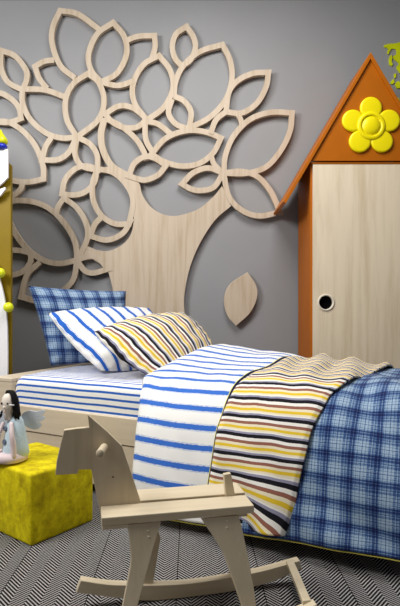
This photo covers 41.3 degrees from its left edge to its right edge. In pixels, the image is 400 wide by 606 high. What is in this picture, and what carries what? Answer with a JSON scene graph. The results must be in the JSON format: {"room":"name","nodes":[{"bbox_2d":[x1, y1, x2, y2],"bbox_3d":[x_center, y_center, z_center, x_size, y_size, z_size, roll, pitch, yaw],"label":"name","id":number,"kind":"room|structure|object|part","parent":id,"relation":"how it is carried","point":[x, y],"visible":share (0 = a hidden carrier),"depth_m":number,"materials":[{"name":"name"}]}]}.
{"room":"bedroom","nodes":[
{"label":"bedroom","id":0,"kind":"room"},
{"bbox_2d":[0,0,399,373],"bbox_3d":[0.000,-0.690,4.420,9.000,3.600,0.120,0,0,0],"label":"wall","id":1,"kind":"structure","parent":0,"point":[313,50],"depth_m":4.36,"materials":[{"name":"grey paint"}]},
{"bbox_2d":[0,8,294,313],"bbox_3d":[-0.479,-0.660,4.323,2.502,3.483,0.042,0,0,0],"label":"cutout","id":2,"kind":"object","parent":1,"relation":"attached to","point":[152,266],"visible":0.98,"depth_m":4.31,"materials":[{"name":"brown wood"}]},
{"bbox_2d":[224,272,256,325],"bbox_3d":[0.331,-0.033,4.323,0.273,0.436,0.030,0,0,0],"label":"leaf","id":3,"kind":"object","parent":1,"relation":"attached to","point":[240,297],"visible":1,"depth_m":4.31,"materials":[{"name":"brown wood"}]},
{"bbox_2d":[384,42,399,100],"bbox_3d":[1.722,-1.887,4.354,0.428,0.511,0.011,0,0,0],"label":"map","id":4,"kind":"object","parent":1,"relation":"attached to","point":[396,46],"visible":0.91,"depth_m":4.35,"materials":[{"name":"paint"}]},
{"bbox_3d":[0.000,1.135,1.500,9.000,0.050,6.000,0,0,0],"label":"floor","id":5,"kind":"structure","parent":0,"visible":0},
{"bbox_2d":[0,484,399,605],"bbox_3d":[-0.200,1.105,2.200,5.600,0.010,4.000,0,0,0],"label":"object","id":6,"kind":"structure","parent":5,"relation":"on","point":[48,572],"depth_m":2.20,"materials":[{"name":"grey carpet"}]},
{"bbox_2d":[0,130,13,375],"bbox_3d":[-1.824,-0.143,3.595,1.140,2.485,0.130,0,0,0],"label":"panel","id":7,"kind":"object","parent":6,"relation":"on","point":[6,169],"visible":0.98,"depth_m":3.62,"materials":[{"name":"paint"}]},
{"bbox_3d":[-1.429,-0.905,3.590,0.262,0.270,0.020,0,0,0],"label":"panel","id":8,"kind":"part","parent":7,"relation":"part of","materials":[{"name":"white paint"}]},
{"bbox_3d":[-1.432,0.411,3.590,0.263,1.377,0.020,0,0,0],"label":"panel","id":9,"kind":"part","parent":7,"relation":"part of","materials":[{"name":"white paint"}]},
{"bbox_2d":[0,442,92,544],"bbox_3d":[-0.837,0.932,2.677,0.492,0.335,0.389,0,0,37],"label":"pouf","id":10,"kind":"object","parent":6,"relation":"on","point":[37,504],"visible":0.8,"depth_m":2.49,"materials":[{"name":"yellow fabric"}]},
{"bbox_2d":[0,390,44,463],"bbox_3d":[-0.898,0.595,2.580,0.257,0.342,0.162,0,0,0],"label":"doll","id":11,"kind":"object","parent":10,"relation":"on","point":[15,449],"visible":1,"depth_m":2.55,"materials":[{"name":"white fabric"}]},
{"bbox_3d":[-0.967,0.639,2.555,0.059,0.129,0.034,0,0,-28],"label":"arm","id":12,"kind":"part","parent":11,"relation":"part of","materials":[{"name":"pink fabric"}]},
{"bbox_3d":[-0.897,0.654,2.529,0.051,0.168,0.032,0,0,45],"label":"arm","id":13,"kind":"part","parent":11,"relation":"part of","materials":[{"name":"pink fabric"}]},
{"bbox_2d":[0,363,146,483],"bbox_3d":[0.027,0.776,3.246,2.545,0.648,0.965,0,0,27],"label":"bed","id":14,"kind":"object","parent":6,"relation":"on","point":[68,394],"visible":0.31,"depth_m":3.16,"materials":[{"name":"brown wood"}]},
{"bbox_3d":[-1.233,0.798,3.387,0.151,0.603,0.067,0,0,27],"label":"corner post","id":15,"kind":"part","parent":14,"relation":"part of","materials":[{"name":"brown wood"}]},
{"bbox_2d":[29,286,125,365],"bbox_3d":[-0.870,0.164,3.881,0.732,0.568,0.195,0,0,-29],"label":"pillow","id":16,"kind":"object","parent":14,"relation":"on","point":[61,351],"visible":0.45,"depth_m":3.77,"materials":[{"name":"blue fabric"}]},
{"bbox_3d":[-0.124,0.713,2.801,2.350,0.150,0.030,0,0,27],"label":"rail","id":17,"kind":"part","parent":14,"relation":"part of","materials":[{"name":"brown wood"}]},
{"bbox_3d":[-0.648,0.917,3.073,1.150,0.246,0.022,0,0,27],"label":"drawer","id":18,"kind":"part","parent":14,"relation":"part of","materials":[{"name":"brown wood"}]},
{"bbox_3d":[0.079,0.573,3.220,2.328,0.243,0.908,0,0,27],"label":"mattress","id":19,"kind":"part","parent":14,"relation":"part of","materials":[{"name":"fabric"}]},
{"bbox_2d":[48,306,152,370],"bbox_3d":[-0.574,0.238,3.629,0.839,0.428,0.359,0,0,-35],"label":"pillow","id":20,"kind":"object","parent":14,"relation":"on","point":[79,325],"visible":0.48,"depth_m":3.48,"materials":[{"name":"white fabric"}]},
{"bbox_2d":[132,344,304,541],"bbox_3d":[0.234,0.665,3.054,1.045,0.782,1.251,0,0,27],"label":"striped duvet","id":21,"kind":"object","parent":14,"relation":"on","point":[182,401],"visible":0.48,"depth_m":2.69,"materials":[{"name":"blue fabric"}]},
{"bbox_2d":[94,312,212,373],"bbox_3d":[-0.252,0.253,3.389,0.781,0.386,0.362,0,0,-43],"label":"pillow","id":22,"kind":"object","parent":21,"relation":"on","point":[147,343],"visible":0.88,"depth_m":3.27,"materials":[{"name":"fabric"}]},
{"bbox_2d":[241,368,399,561],"bbox_3d":[0.788,0.700,2.778,0.938,0.719,1.300,0,0,27],"label":"quilt","id":23,"kind":"object","parent":14,"relation":"on","point":[348,495],"visible":0.49,"depth_m":2.23,"materials":[{"name":"blue fabric"}]},
{"bbox_2d":[207,353,393,535],"bbox_3d":[0.628,0.654,2.856,0.538,0.699,1.404,0,0,36],"label":"striped blanket","id":24,"kind":"object","parent":23,"relation":"on","point":[268,418],"visible":0.84,"depth_m":2.43,"materials":[{"name":"fabric"}]},
{"bbox_2d":[56,414,316,605],"bbox_3d":[-0.030,0.749,1.856,0.924,0.732,0.346,0,0,-12],"label":"rocking horse","id":25,"kind":"object","parent":6,"relation":"on","point":[121,505],"visible":1,"depth_m":1.83},
{"bbox_3d":[-0.331,0.498,1.841,0.027,0.037,0.212,0,0,-2],"label":"handle","id":26,"kind":"part","parent":25,"relation":"part of","materials":[{"name":"brown wood"}]},
{"bbox_3d":[-0.203,0.909,1.724,0.144,0.355,0.136,0,0,0],"label":"leg","id":27,"kind":"part","parent":25,"relation":"part of","materials":[{"name":"brown wood"}]},
{"bbox_3d":[-0.192,0.955,1.973,0.090,0.236,0.031,0,0,-12],"label":"leg","id":28,"kind":"part","parent":25,"relation":"part of","materials":[{"name":"brown wood"}]},
{"bbox_3d":[0.109,0.924,1.809,0.207,0.383,0.087,0,0,21],"label":"leg","id":29,"kind":"part","parent":25,"relation":"part of","materials":[{"name":"brown wood"}]},
{"bbox_2d":[273,52,399,367],"bbox_3d":[1.219,-0.346,4.030,1.249,2.891,0.539,0,0,0],"label":"wardrobe","id":30,"kind":"object","parent":6,"relation":"on","point":[349,212],"visible":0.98,"depth_m":3.80,"materials":[{"name":"orange paint"}]},
{"bbox_3d":[0.807,0.041,4.061,0.022,2.118,0.478,0,0,0],"label":"panel","id":31,"kind":"part","parent":30,"relation":"part of","materials":[{"name":"orange paint"}]},
{"bbox_2d":[319,296,331,308],"bbox_3d":[0.903,-0.004,3.828,0.098,0.098,0.004,0,0,0],"label":"door handle","id":32,"kind":"object","parent":30,"relation":"on","point":[325,302],"depth_m":3.83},
{"bbox_3d":[0.903,-0.004,3.811,0.121,0.121,0.034,0,0,0],"label":"door handle","id":33,"kind":"part","parent":30,"relation":"part of","materials":[{"name":"beige plastic"}]},
{"bbox_3d":[1.219,-1.386,3.810,0.846,0.732,0.020,0,0,0],"label":"gable panel","id":34,"kind":"part","parent":30,"relation":"part of","materials":[{"name":"orange paint"}]},
{"bbox_3d":[1.219,0.033,3.810,0.817,2.054,0.020,0,0,0],"label":"door","id":35,"kind":"part","parent":30,"relation":"part of","materials":[{"name":"brown wood"}]}
]}

